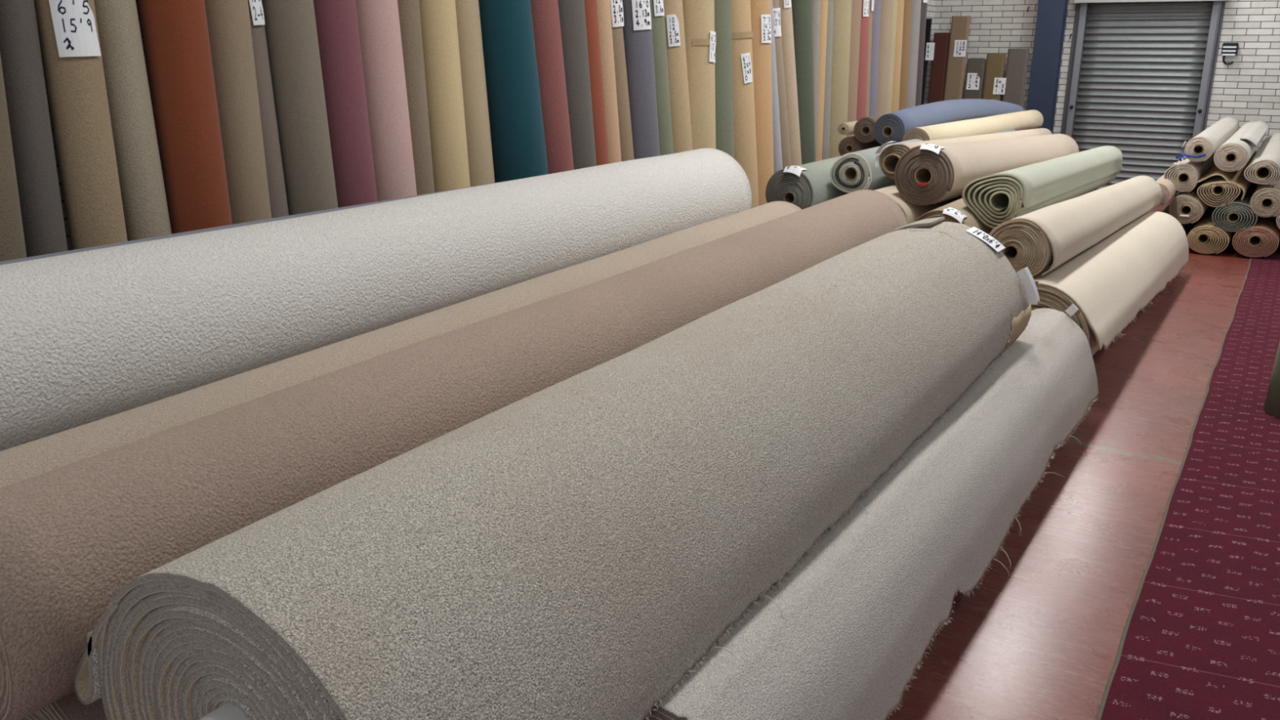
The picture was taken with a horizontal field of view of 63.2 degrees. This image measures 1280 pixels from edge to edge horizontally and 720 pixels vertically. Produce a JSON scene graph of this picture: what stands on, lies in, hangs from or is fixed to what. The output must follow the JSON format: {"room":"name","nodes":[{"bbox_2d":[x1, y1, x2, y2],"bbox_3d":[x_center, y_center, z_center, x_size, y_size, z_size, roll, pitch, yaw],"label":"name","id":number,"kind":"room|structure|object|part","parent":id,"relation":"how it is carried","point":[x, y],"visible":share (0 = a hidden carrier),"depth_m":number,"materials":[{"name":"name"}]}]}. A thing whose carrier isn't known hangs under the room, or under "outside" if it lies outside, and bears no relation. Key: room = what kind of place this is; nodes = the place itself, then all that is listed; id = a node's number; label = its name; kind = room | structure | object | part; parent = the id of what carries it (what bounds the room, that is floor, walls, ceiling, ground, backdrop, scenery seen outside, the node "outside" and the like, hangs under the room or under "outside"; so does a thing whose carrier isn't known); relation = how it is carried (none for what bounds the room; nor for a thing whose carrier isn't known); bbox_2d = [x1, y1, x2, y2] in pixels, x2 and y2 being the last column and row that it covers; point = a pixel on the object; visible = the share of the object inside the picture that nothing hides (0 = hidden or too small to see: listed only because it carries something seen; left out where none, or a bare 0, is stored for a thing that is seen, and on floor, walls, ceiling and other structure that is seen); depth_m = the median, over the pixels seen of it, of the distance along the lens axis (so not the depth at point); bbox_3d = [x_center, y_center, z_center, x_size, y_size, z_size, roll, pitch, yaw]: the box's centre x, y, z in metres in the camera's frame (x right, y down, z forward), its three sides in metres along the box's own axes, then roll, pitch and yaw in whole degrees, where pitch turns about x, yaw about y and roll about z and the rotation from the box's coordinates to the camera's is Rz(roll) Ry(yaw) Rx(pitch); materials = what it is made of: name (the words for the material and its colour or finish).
{"room":"store","nodes":[
{"label":"store","id":0,"kind":"room"},
{"bbox_2d":[41,0,936,250],"bbox_3d":[-0.931,-2.522,5.957,0.200,4.600,16.900,11,19,31],"label":"wall","id":1,"kind":"structure","parent":0,"point":[931,11],"depth_m":4.24,"materials":[{"name":"paint"}]},
{"bbox_2d":[885,191,1250,719],"bbox_3d":[2.458,0.351,4.713,8.110,0.150,17.100,11,19,31],"label":"floor","id":2,"kind":"structure","parent":0,"point":[1041,641],"depth_m":3.56,"materials":[{"name":"red paint"}]},
{"bbox_2d":[0,54,26,262],"bbox_3d":[-2.311,-1.085,3.546,0.217,3.192,0.367,3,17,8],"label":"roll","id":3,"kind":"object","parent":2,"relation":"on","point":[12,244],"visible":0.16,"depth_m":3.65,"materials":[{"name":"carpet"}]},
{"bbox_2d":[0,0,67,257],"bbox_3d":[-2.231,-1.137,3.719,0.152,3.192,0.271,-1,17,-5],"label":"roll","id":4,"kind":"object","parent":2,"relation":"on","point":[34,158],"visible":0.42,"depth_m":3.75,"materials":[{"name":"carpet"}]},
{"bbox_2d":[20,691,106,719],"bbox_3d":[-0.126,0.318,3.722,0.433,0.426,4.048,11,19,31],"label":"roll","id":5,"kind":"object","parent":2,"relation":"on","point":[68,707],"visible":0.02,"depth_m":1.99,"materials":[{"name":"carpet"}]},
{"bbox_2d":[0,189,907,719],"bbox_3d":[-0.018,-0.105,3.545,0.470,0.481,4.382,11,19,31],"label":"roll","id":6,"kind":"object","parent":5,"relation":"on","point":[72,535],"visible":0.66,"depth_m":2.23,"materials":[{"name":"carpet"}]},
{"bbox_2d":[33,0,127,249],"bbox_3d":[-2.111,-1.176,3.852,0.198,3.192,0.284,-11,20,-34],"label":"roll","id":7,"kind":"object","parent":2,"relation":"on","point":[68,29],"visible":0.52,"depth_m":3.86,"materials":[{"name":"carpet"}]},
{"bbox_2d":[93,0,172,240],"bbox_3d":[-2.014,-1.223,4.011,0.273,3.192,0.171,0,17,-1],"label":"roll","id":8,"kind":"object","parent":2,"relation":"on","point":[144,199],"visible":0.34,"depth_m":4.04,"materials":[{"name":"carpet"}]},
{"bbox_2d":[136,0,232,234],"bbox_3d":[-1.860,-1.271,4.175,0.337,3.192,0.252,11,19,31],"label":"roll","id":9,"kind":"object","parent":2,"relation":"on","point":[175,33],"visible":0.47,"depth_m":4.16,"materials":[{"name":"carpet"}]},
{"bbox_2d":[204,0,271,224],"bbox_3d":[-1.740,-1.332,4.381,0.209,3.192,0.300,-14,22,-40],"label":"roll","id":10,"kind":"object","parent":2,"relation":"on","point":[228,24],"visible":0.3,"depth_m":4.38,"materials":[{"name":"carpet"}]},
{"bbox_2d":[248,0,288,217],"bbox_3d":[-1.692,-1.371,4.511,0.262,3.192,0.149,0,17,-1],"label":"roll","id":11,"kind":"object","parent":2,"relation":"on","point":[274,170],"visible":0.32,"depth_m":4.56,"materials":[{"name":"carpet"}]},
{"bbox_2d":[261,0,337,215],"bbox_3d":[-1.551,-1.408,4.637,0.357,3.192,0.225,-1,17,-3],"label":"roll","id":12,"kind":"object","parent":2,"relation":"on","point":[290,26],"visible":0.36,"depth_m":4.63,"materials":[{"name":"carpet"}]},
{"bbox_2d":[313,0,377,208],"bbox_3d":[-1.417,-1.465,4.832,0.369,3.192,0.229,0,17,-2],"label":"roll","id":13,"kind":"object","parent":2,"relation":"on","point":[336,20],"visible":0.31,"depth_m":4.82,"materials":[{"name":"carpet"}]},
{"bbox_2d":[355,0,417,201],"bbox_3d":[-1.275,-1.524,5.030,0.383,3.192,0.238,0,17,-3],"label":"roll","id":14,"kind":"object","parent":2,"relation":"on","point":[379,24],"visible":0.32,"depth_m":5.01,"materials":[{"name":"carpet"}]},
{"bbox_2d":[397,0,434,195],"bbox_3d":[-1.181,-1.583,5.229,0.298,3.192,0.180,11,19,31],"label":"roll","id":15,"kind":"object","parent":2,"relation":"on","point":[409,12],"visible":0.3,"depth_m":5.23,"materials":[{"name":"carpet"}]},
{"bbox_2d":[418,0,470,192],"bbox_3d":[-1.049,-1.628,5.383,0.358,3.192,0.215,3,17,8],"label":"roll","id":16,"kind":"object","parent":2,"relation":"on","point":[443,81],"visible":0.35,"depth_m":5.37,"materials":[{"name":"carpet"}]},
{"bbox_2d":[455,0,494,186],"bbox_3d":[-0.940,-1.681,5.562,0.371,3.192,0.189,-2,17,-8],"label":"roll","id":17,"kind":"object","parent":2,"relation":"on","point":[481,168],"visible":0.35,"depth_m":5.57,"materials":[{"name":"carpet"}]},
{"bbox_2d":[478,0,548,182],"bbox_3d":[-0.740,-1.737,5.752,0.632,3.192,0.323,-10,19,-30],"label":"roll","id":18,"kind":"object","parent":2,"relation":"on","point":[518,147],"visible":0.4,"depth_m":5.71,"materials":[{"name":"carpet"}]},
{"bbox_2d":[530,0,573,173],"bbox_3d":[-0.587,-1.815,6.016,0.571,3.192,0.279,-8,19,-27],"label":"roll","id":19,"kind":"object","parent":2,"relation":"on","point":[545,13],"visible":0.3,"depth_m":5.98,"materials":[{"name":"carpet"}]},
{"bbox_2d":[557,0,596,169],"bbox_3d":[-0.440,-1.883,6.247,0.480,3.192,0.252,-4,17,-14],"label":"roll","id":20,"kind":"object","parent":2,"relation":"on","point":[571,12],"visible":0.3,"depth_m":6.21,"materials":[{"name":"carpet"}]},
{"bbox_2d":[584,0,608,165],"bbox_3d":[-0.343,-1.945,6.455,0.424,3.192,0.190,-4,17,-16],"label":"roll","id":21,"kind":"object","parent":2,"relation":"on","point":[590,6],"visible":0.2,"depth_m":6.46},
{"bbox_2d":[595,0,621,164],"bbox_3d":[-0.249,-1.990,6.608,0.396,3.192,0.157,-4,17,-13],"label":"roll","id":22,"kind":"object","parent":2,"relation":"on","point":[603,6],"visible":0.32,"depth_m":6.61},
{"bbox_2d":[609,0,634,161],"bbox_3d":[-0.168,-2.029,6.737,0.467,3.192,0.156,-8,19,-26],"label":"roll","id":23,"kind":"object","parent":2,"relation":"on","point":[616,6],"visible":0.41,"depth_m":6.76,"materials":[{"name":"carpet"}]},
{"bbox_2d":[622,0,660,159],"bbox_3d":[-0.023,-2.068,6.871,0.468,3.192,0.231,-3,17,-11],"label":"roll","id":24,"kind":"object","parent":2,"relation":"on","point":[637,28],"visible":0.46,"depth_m":6.85,"materials":[{"name":"carpet"}]},
{"bbox_2d":[649,0,673,155],"bbox_3d":[0.084,-2.123,7.056,0.488,3.192,0.200,-6,18,-19],"label":"roll","id":25,"kind":"object","parent":2,"relation":"on","point":[657,12],"visible":0.27,"depth_m":7.06,"materials":[{"name":"carpet"}]},
{"bbox_2d":[662,0,693,153],"bbox_3d":[0.211,-2.173,7.227,0.539,3.192,0.230,-7,18,-22],"label":"roll","id":26,"kind":"object","parent":2,"relation":"on","point":[673,10],"visible":0.48,"depth_m":7.21,"materials":[{"name":"carpet"}]},
{"bbox_2d":[682,0,715,150],"bbox_3d":[0.399,-2.236,7.439,0.296,3.192,0.497,-9,19,-29],"label":"roll","id":27,"kind":"object","parent":2,"relation":"on","point":[698,15],"visible":0.43,"depth_m":7.35,"materials":[{"name":"carpet"}]},
{"bbox_2d":[714,0,733,158],"bbox_3d":[0.541,-2.305,7.674,0.470,3.192,0.281,11,19,31],"label":"roll","id":28,"kind":"object","parent":2,"relation":"on","point":[724,120],"visible":0.29,"depth_m":7.62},
{"bbox_2d":[731,0,759,208],"bbox_3d":[0.706,-2.369,7.889,0.551,3.192,0.297,-1,17,-4],"label":"roll","id":29,"kind":"object","parent":2,"relation":"on","point":[744,109],"visible":0.48,"depth_m":7.87,"materials":[{"name":"carpet"}]},
{"bbox_2d":[750,0,773,205],"bbox_3d":[0.883,-2.446,8.150,0.503,3.192,0.305,11,19,31],"label":"roll","id":30,"kind":"object","parent":2,"relation":"on","point":[761,26],"visible":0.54,"depth_m":8.12,"materials":[{"name":"carpet"}]},
{"bbox_2d":[770,0,782,173],"bbox_3d":[1.035,-2.555,8.517,0.535,3.192,0.148,-7,18,-23],"label":"roll","id":31,"kind":"object","parent":2,"relation":"on","point":[777,152],"visible":0.23,"depth_m":8.63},
{"bbox_2d":[772,0,791,168],"bbox_3d":[1.102,-2.575,8.586,0.675,3.192,0.162,-10,20,-31],"label":"roll","id":32,"kind":"object","parent":2,"relation":"on","point":[784,135],"visible":0.4,"depth_m":8.66,"materials":[{"name":"carpet"}]},
{"bbox_2d":[778,0,801,165],"bbox_3d":[1.209,-2.619,8.736,0.621,3.192,0.194,-8,19,-27],"label":"roll","id":33,"kind":"object","parent":2,"relation":"on","point":[785,6],"visible":0.35,"depth_m":8.76,"materials":[{"name":"carpet"}]},
{"bbox_2d":[791,0,815,164],"bbox_3d":[1.364,-2.675,8.926,0.475,3.192,0.235,4,17,13],"label":"roll","id":34,"kind":"object","parent":2,"relation":"on","point":[802,10],"visible":0.31,"depth_m":8.88,"materials":[{"name":"carpet"}]},
{"bbox_2d":[812,0,821,161],"bbox_3d":[1.526,-2.775,9.262,0.143,3.192,0.515,-1,17,-5],"label":"roll","id":35,"kind":"object","parent":2,"relation":"on","point":[816,4],"visible":0.21,"depth_m":9.21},
{"bbox_2d":[817,0,827,161],"bbox_3d":[1.615,-2.817,9.402,0.134,3.192,0.599,1,17,3],"label":"roll","id":36,"kind":"object","parent":2,"relation":"on","point":[824,6],"visible":0.19,"depth_m":9.38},
{"bbox_2d":[822,0,834,159],"bbox_3d":[1.691,-2.850,9.515,0.138,3.192,0.528,0,17,-3],"label":"roll","id":37,"kind":"object","parent":2,"relation":"on","point":[826,126],"visible":0.29,"depth_m":9.52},
{"bbox_2d":[829,0,852,158],"bbox_3d":[1.798,-2.904,9.697,0.316,3.192,0.427,-8,18,-24],"label":"roll","id":38,"kind":"object","parent":2,"relation":"on","point":[842,8],"visible":0.3,"depth_m":9.61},
{"bbox_2d":[846,0,862,137],"bbox_3d":[1.956,-2.980,9.955,0.289,3.192,0.413,-4,17,-14],"label":"roll","id":39,"kind":"object","parent":2,"relation":"on","point":[856,4],"visible":0.2,"depth_m":9.88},
{"bbox_2d":[856,0,869,120],"bbox_3d":[2.100,-3.052,10.198,0.374,3.192,0.272,2,17,5],"label":"roll","id":40,"kind":"object","parent":2,"relation":"on","point":[864,22],"visible":0.26,"depth_m":10.13,"materials":[{"name":"carpet"}]},
{"bbox_2d":[866,0,874,117],"bbox_3d":[2.208,-3.117,10.416,0.308,3.192,0.222,11,19,31],"label":"roll","id":41,"kind":"object","parent":2,"relation":"on","point":[871,2],"visible":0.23,"depth_m":10.37,"materials":[{"name":"carpet"}]},
{"bbox_2d":[643,303,1098,719],"bbox_3d":[1.003,0.397,3.358,0.516,0.504,3.500,11,19,31],"label":"roll","id":42,"kind":"object","parent":2,"relation":"on","point":[861,611],"visible":0.82,"depth_m":2.68,"materials":[{"name":"carpet"}]},
{"bbox_2d":[868,0,881,116],"bbox_3d":[2.330,-3.170,10.597,0.302,3.192,0.210,11,19,31],"label":"roll","id":43,"kind":"object","parent":2,"relation":"on","point":[876,21],"visible":0.23,"depth_m":10.54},
{"bbox_2d":[876,0,893,115],"bbox_3d":[2.472,-3.227,10.789,0.243,3.192,0.375,-4,17,-15],"label":"roll","id":44,"kind":"object","parent":2,"relation":"on","point":[886,6],"visible":0.22,"depth_m":10.71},
{"bbox_2d":[887,0,897,113],"bbox_3d":[2.587,-3.287,10.991,0.213,3.192,0.384,0,17,-1],"label":"roll","id":45,"kind":"object","parent":2,"relation":"on","point":[895,8],"visible":0.22,"depth_m":10.93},
{"bbox_2d":[891,0,904,112],"bbox_3d":[2.704,-3.341,11.175,0.209,3.192,0.313,-12,20,-35],"label":"roll","id":46,"kind":"object","parent":2,"relation":"on","point":[898,51],"visible":0.27,"depth_m":11.12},
{"bbox_2d":[898,0,912,110],"bbox_3d":[2.831,-3.395,11.357,0.320,3.192,0.240,11,19,31],"label":"roll","id":47,"kind":"object","parent":2,"relation":"on","point":[908,3],"visible":0.27,"depth_m":11.28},
{"bbox_2d":[906,0,921,108],"bbox_3d":[2.970,-3.453,11.551,0.240,3.192,0.356,-5,18,-18],"label":"roll","id":48,"kind":"object","parent":2,"relation":"on","point":[916,6],"visible":0.15,"depth_m":11.46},
{"bbox_2d":[915,0,927,106],"bbox_3d":[3.097,-3.513,11.755,0.229,3.192,0.374,-2,17,-7],"label":"roll","id":49,"kind":"object","parent":2,"relation":"on","point":[924,2],"visible":0.22,"depth_m":11.68,"materials":[{"name":"carpet"}]},
{"bbox_2d":[920,18,934,105],"bbox_3d":[3.477,-3.153,12.735,0.148,1.951,0.169,11,19,31],"label":"carpet remnant","id":50,"kind":"object","parent":2,"relation":"on","point":[929,49],"visible":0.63,"depth_m":12.56,"materials":[{"name":"carpet"}]},
{"bbox_2d":[927,32,950,103],"bbox_3d":[3.652,-3.115,12.890,0.200,1.791,0.169,11,19,31],"label":"carpet remnant","id":51,"kind":"object","parent":2,"relation":"on","point":[941,40],"visible":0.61,"depth_m":12.74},
{"bbox_2d":[943,16,970,101],"bbox_3d":[3.831,-3.173,12.756,0.220,1.981,0.169,11,19,31],"label":"carpet remnant","id":52,"kind":"object","parent":2,"relation":"on","point":[960,25],"visible":0.64,"depth_m":12.60,"materials":[{"name":"carpet"}]},
{"bbox_2d":[963,57,986,98],"bbox_3d":[4.027,-2.905,12.708,0.225,1.498,0.169,11,19,31],"label":"carpet remnant","id":53,"kind":"object","parent":2,"relation":"on","point":[975,67],"visible":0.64,"depth_m":12.55,"materials":[{"name":"carpet"}]},
{"bbox_2d":[982,53,1006,101],"bbox_3d":[4.239,-2.891,12.573,0.266,1.551,0.169,11,19,31],"label":"carpet remnant","id":54,"kind":"object","parent":2,"relation":"on","point":[994,82],"visible":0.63,"depth_m":12.43,"materials":[{"name":"carpet"}]},
{"bbox_2d":[1002,48,1029,106],"bbox_3d":[4.431,-2.884,12.449,0.240,1.611,0.169,11,19,31],"label":"carpet remnant","id":55,"kind":"object","parent":2,"relation":"on","point":[1017,59],"visible":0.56,"depth_m":12.30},
{"bbox_2d":[1021,211,1188,355],"bbox_3d":[2.881,-0.530,6.388,0.610,0.553,3.715,11,19,31],"label":"roll","id":56,"kind":"object","parent":2,"relation":"on","point":[1109,282],"visible":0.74,"depth_m":5.61,"materials":[{"name":"carpet"}]},
{"bbox_2d":[988,175,1162,278],"bbox_3d":[2.877,-0.931,6.583,0.356,0.445,4.018,11,19,31],"label":"roll","id":57,"kind":"object","parent":56,"relation":"on","point":[1039,240],"visible":0.91,"depth_m":5.38,"materials":[{"name":"carpet"}]},
{"bbox_2d":[1160,202,1188,230],"bbox_3d":[5.306,-1.492,10.152,0.252,0.244,3.456,11,19,31],"label":"roll","id":58,"kind":"object","parent":2,"relation":"on","point":[1166,210],"visible":0.02,"depth_m":9.17,"materials":[{"name":"carpet"}]},
{"bbox_2d":[1168,179,1209,223],"bbox_3d":[5.415,-1.655,9.964,0.256,0.238,3.569,11,19,31],"label":"roll","id":59,"kind":"object","parent":58,"relation":"on","point":[1186,207],"visible":0.38,"depth_m":8.55,"materials":[{"name":"carpet"}]},
{"bbox_2d":[1155,174,1178,206],"bbox_3d":[5.095,-1.756,9.781,0.190,0.184,3.657,11,19,31],"label":"roll","id":60,"kind":"object","parent":59,"relation":"on","point":[1168,189],"visible":0.18,"depth_m":8.30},
{"bbox_2d":[1164,153,1214,192],"bbox_3d":[5.348,-1.914,9.928,0.249,0.236,3.574,11,19,31],"label":"roll","id":61,"kind":"object","parent":59,"relation":"on","point":[1182,174],"visible":0.57,"depth_m":8.52,"materials":[{"name":"carpet"}]},
{"bbox_2d":[1175,115,1239,162],"bbox_3d":[5.343,-2.090,9.715,0.270,0.204,3.342,11,19,31],"label":"roll","id":62,"kind":"object","parent":61,"relation":"on","point":[1206,144],"visible":1,"depth_m":8.55,"materials":[{"name":"carpet"}]},
{"bbox_2d":[1095,240,1279,719],"bbox_3d":[3.713,0.541,3.825,3.023,0.009,16.500,11,19,31],"label":"carpet runner","id":63,"kind":"object","parent":2,"relation":"on","point":[1200,639],"visible":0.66,"depth_m":3.36,"materials":[{"name":"carpet"}]},
{"bbox_2d":[1232,216,1279,257],"bbox_3d":[5.863,-1.369,9.763,0.324,0.250,3.559,11,19,31],"label":"roll","id":64,"kind":"object","parent":63,"relation":"on","point":[1262,239],"visible":0.42,"depth_m":8.34,"materials":[{"name":"carpet"}]},
{"bbox_2d":[1211,182,1258,231],"bbox_3d":[5.716,-1.572,9.799,0.322,0.240,3.558,11,19,31],"label":"roll","id":65,"kind":"object","parent":64,"relation":"on","point":[1237,215],"visible":0.45,"depth_m":8.39,"materials":[{"name":"carpet"}]},
{"bbox_2d":[1186,149,1257,207],"bbox_3d":[5.581,-1.789,9.823,0.408,0.267,3.556,11,19,31],"label":"roll","id":66,"kind":"object","parent":65,"relation":"on","point":[1219,187],"visible":0.44,"depth_m":8.44,"materials":[{"name":"carpet"}]},
{"bbox_2d":[1213,120,1270,171],"bbox_3d":[5.585,-2.008,9.602,0.270,0.236,3.309,11,19,31],"label":"roll","id":67,"kind":"object","parent":66,"relation":"on","point":[1234,153],"visible":1,"depth_m":8.38,"materials":[{"name":"carpet"}]},
{"bbox_2d":[1249,180,1279,217],"bbox_3d":[5.895,-1.665,9.654,0.245,0.233,3.559,11,19,31],"label":"roll","id":68,"kind":"object","parent":65,"relation":"on","point":[1264,202],"visible":0.62,"depth_m":8.23,"materials":[{"name":"carpet"}]},
{"bbox_2d":[1244,131,1279,185],"bbox_3d":[5.841,-1.901,9.620,0.263,0.200,3.557,11,19,31],"label":"roll","id":69,"kind":"object","parent":68,"relation":"on","point":[1264,168],"visible":1,"depth_m":8.29,"materials":[{"name":"carpet"}]},
{"bbox_2d":[1263,341,1279,417],"bbox_3d":[3.074,-0.898,4.411,0.377,2.400,0.300,11,19,31],"label":"roll","id":70,"kind":"object","parent":63,"relation":"on","point":[1272,404],"visible":1,"depth_m":4.74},
{"bbox_3d":[6.248,-1.341,9.704,0.226,0.217,3.255,11,19,31],"label":"roll","id":71,"kind":"object","parent":63,"relation":"on","visible":0},
{"bbox_2d":[1275,213,1279,229],"bbox_3d":[6.066,-1.524,9.584,0.250,0.235,3.557,11,19,31],"label":"roll","id":72,"kind":"object","parent":71,"relation":"on","point":[1277,220],"visible":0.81,"depth_m":8.21,"materials":[{"name":"carpet"}]},
{"bbox_2d":[1186,206,1234,253],"bbox_3d":[5.576,-1.406,9.939,0.308,0.231,3.558,11,19,31],"label":"roll","id":73,"kind":"object","parent":2,"relation":"on","point":[1205,237],"visible":0.41,"depth_m":8.53,"materials":[{"name":"carpet"}]},
{"bbox_3d":[-0.460,0.284,4.078,0.274,0.265,4.007,11,19,31],"label":"roll","id":74,"kind":"object","parent":2,"relation":"on","visible":0},
{"bbox_2d":[0,200,801,488],"bbox_3d":[-0.378,-0.115,3.969,0.443,0.483,4.310,11,19,31],"label":"roll","id":75,"kind":"object","parent":74,"relation":"on","point":[19,463],"visible":0.22,"depth_m":3.04,"materials":[{"name":"carpet"}]},
{"bbox_3d":[-1.185,0.087,4.494,0.394,0.380,4.006,11,19,31],"label":"roll","id":76,"kind":"object","parent":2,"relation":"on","visible":0},
{"bbox_3d":[-1.135,-0.224,4.370,0.248,0.240,4.005,11,19,31],"label":"roll","id":77,"kind":"object","parent":76,"relation":"on","visible":0},
{"bbox_2d":[0,180,509,265],"bbox_3d":[-1.203,-0.504,4.331,0.274,0.268,4.008,11,19,31],"label":"roll","id":78,"kind":"object","parent":77,"relation":"on","point":[260,221],"visible":0.02,"depth_m":3.72,"materials":[{"name":"carpet"}]},
{"bbox_3d":[-0.820,0.144,4.273,0.413,0.399,4.007,11,19,31],"label":"roll","id":79,"kind":"object","parent":2,"relation":"on","visible":0},
{"bbox_2d":[0,147,751,451],"bbox_3d":[-0.727,-0.405,4.172,0.541,0.565,4.206,11,19,31],"label":"roll","id":80,"kind":"object","parent":79,"relation":"on","point":[88,336],"visible":0.83,"depth_m":3.22,"materials":[{"name":"carpet"}]},
{"bbox_3d":[2.429,-0.906,7.930,0.370,0.360,3.906,11,19,31],"label":"roll","id":81,"kind":"object","parent":2,"relation":"on","visible":0},
{"bbox_2d":[874,184,962,224],"bbox_3d":[2.401,-1.253,7.814,0.371,0.442,3.965,10,19,29],"label":"roll","id":82,"kind":"object","parent":81,"relation":"on","point":[912,212],"visible":0.03,"depth_m":6.23,"materials":[{"name":"carpet"}]},
{"bbox_2d":[875,128,1052,178],"bbox_3d":[2.662,-1.652,8.098,0.231,0.371,4.082,11,20,31],"label":"roll","id":83,"kind":"object","parent":82,"relation":"on","point":[888,159],"visible":0.38,"depth_m":6.66,"materials":[{"name":"carpet"}]},
{"bbox_3d":[2.785,-0.842,7.777,0.341,0.332,3.608,11,19,31],"label":"roll","id":84,"kind":"object","parent":2,"relation":"on","visible":0},
{"bbox_2d":[914,152,1075,234],"bbox_3d":[2.682,-1.121,7.275,0.357,0.357,4.009,11,19,31],"label":"roll","id":85,"kind":"object","parent":84,"relation":"on","point":[956,211],"visible":0.07,"depth_m":5.67,"materials":[{"name":"carpet"}]},
{"bbox_2d":[893,133,1079,205],"bbox_3d":[2.692,-1.462,7.671,0.357,0.536,3.987,11,19,31],"label":"roll","id":86,"kind":"object","parent":85,"relation":"on","point":[926,174],"visible":0.84,"depth_m":6.21,"materials":[{"name":"carpet"}]},
{"bbox_2d":[962,146,1123,228],"bbox_3d":[2.883,-1.243,7.164,0.355,0.436,3.711,10,19,30],"label":"roll","id":87,"kind":"object","parent":85,"relation":"on","point":[995,199],"visible":0.95,"depth_m":5.94,"materials":[{"name":"carpet"}]},
{"bbox_3d":[2.041,-1.125,8.673,0.352,0.342,3.806,11,19,31],"label":"roll","id":88,"kind":"object","parent":2,"relation":"on","visible":0},
{"bbox_2d":[765,155,893,209],"bbox_3d":[2.003,-1.554,8.370,0.345,0.349,3.934,11,19,31],"label":"roll","id":89,"kind":"object","parent":88,"relation":"on","point":[806,185],"visible":0.27,"depth_m":6.81,"materials":[{"name":"carpet"}]},
{"bbox_2d":[929,0,1279,196],"bbox_3d":[6.878,-3.970,10.945,7.910,4.600,0.200,11,19,31],"label":"wall","id":90,"kind":"structure","parent":0,"point":[1247,89],"depth_m":11.42,"materials":[{"name":"brick"}]},
{"bbox_2d":[1026,0,1068,134],"bbox_3d":[4.764,-4.281,11.941,0.400,4.600,0.280,11,19,31],"label":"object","id":91,"kind":"structure","parent":90,"relation":"attached to","point":[1051,16],"depth_m":12.11,"materials":[{"name":"blue paint"}]},
{"bbox_2d":[1060,0,1225,134],"bbox_3d":[5.657,-2.968,11.898,1.520,2.120,0.028,11,19,31],"label":"trim","id":92,"kind":"structure","parent":90,"relation":"attached to","point":[1077,5],"depth_m":12.05,"materials":[{"name":"metal"}]},
{"bbox_2d":[1065,0,1226,195],"bbox_3d":[5.622,-3.102,11.768,1.520,2.450,0.205,11,19,31],"label":"door","id":93,"kind":"structure","parent":90,"relation":"in","point":[1145,69],"depth_m":11.79,"materials":[{"name":"metal"}]},
{"bbox_3d":[5.078,-3.063,12.204,0.078,2.120,0.095,11,19,31],"label":"guide rail","id":94,"kind":"part","parent":93,"relation":"part of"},
{"bbox_3d":[6.224,-2.850,11.517,0.080,2.120,0.095,11,19,31],"label":"guide rail","id":95,"kind":"part","parent":93,"relation":"part of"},
{"bbox_2d":[1221,43,1238,65],"bbox_3d":[6.383,-3.316,11.277,0.150,0.229,0.099,11,19,31],"label":"switch","id":96,"kind":"object","parent":90,"relation":"attached to","point":[1228,49],"visible":1,"depth_m":11.24,"materials":[{"name":"black plastic"}]},
{"bbox_3d":[2.193,-0.964,8.313,0.262,0.253,3.506,11,19,31],"label":"roll","id":97,"kind":"object","parent":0,"visible":0},
{"bbox_3d":[2.139,-1.222,8.149,0.295,0.289,3.708,11,19,31],"label":"roll","id":98,"kind":"object","parent":97,"relation":"on","visible":0},
{"bbox_2d":[829,128,1015,193],"bbox_3d":[2.404,-1.680,8.333,0.294,0.266,3.907,11,19,31],"label":"roll","id":99,"kind":"object","parent":98,"relation":"on","point":[857,171],"visible":0.27,"depth_m":6.77,"materials":[{"name":"carpet"}]},
{"bbox_2d":[902,110,1043,141],"bbox_3d":[3.078,-2.064,9.317,0.238,0.244,3.810,11,19,31],"label":"roll","id":100,"kind":"object","parent":99,"relation":"on","point":[1028,119],"visible":0.63,"depth_m":8.88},
{"bbox_3d":[2.316,-1.509,9.795,0.441,0.430,3.707,11,19,31],"label":"roll","id":101,"kind":"object","parent":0,"visible":0},
{"bbox_3d":[2.292,-1.819,9.657,0.193,0.188,3.809,11,19,31],"label":"roll","id":102,"kind":"object","parent":101,"relation":"on","visible":0},
{"bbox_2d":[838,135,881,155],"bbox_3d":[2.764,-2.207,10.127,0.192,0.186,3.958,11,19,31],"label":"roll","id":103,"kind":"object","parent":102,"relation":"on","point":[847,144],"visible":0.17,"depth_m":8.54,"materials":[{"name":"carpet"}]},
{"bbox_2d":[837,120,857,135],"bbox_3d":[2.604,-2.320,9.982,0.101,0.099,3.507,11,19,31],"label":"roll","id":104,"kind":"object","parent":103,"relation":"on","point":[846,128],"visible":0.21,"depth_m":8.57,"materials":[{"name":"carpet"}]},
{"bbox_2d":[853,99,997,142],"bbox_3d":[2.878,-2.326,9.986,0.212,0.206,4.010,11,19,31],"label":"roll","id":105,"kind":"object","parent":103,"relation":"on","point":[864,127],"visible":0.18,"depth_m":8.38,"materials":[{"name":"carpet"}]},
{"bbox_3d":[3.571,-1.936,11.248,0.405,0.394,1.808,11,19,31],"label":"roll","id":106,"kind":"object","parent":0,"visible":0},
{"bbox_3d":[3.630,-2.348,11.026,0.298,0.288,1.908,11,19,31],"label":"roll","id":107,"kind":"object","parent":106,"relation":"on","visible":0},
{"bbox_2d":[873,98,1025,145],"bbox_3d":[3.020,-2.252,9.730,0.256,0.378,4.109,11,19,31],"label":"roll","id":108,"kind":"object","parent":107,"relation":"on","point":[892,126],"visible":0.66,"depth_m":8.66,"materials":[{"name":"carpet"}]},
{"bbox_3d":[0.174,0.552,3.250,0.247,0.239,3.407,11,19,31],"label":"roll","id":109,"kind":"object","parent":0,"visible":0},
{"bbox_2d":[72,217,1039,719],"bbox_3d":[0.321,0.169,2.967,0.943,0.714,3.570,11,19,31],"label":"roll","id":110,"kind":"object","parent":109,"relation":"on","point":[573,548],"visible":1,"depth_m":1.93,"materials":[{"name":"carpet"}]}
]}

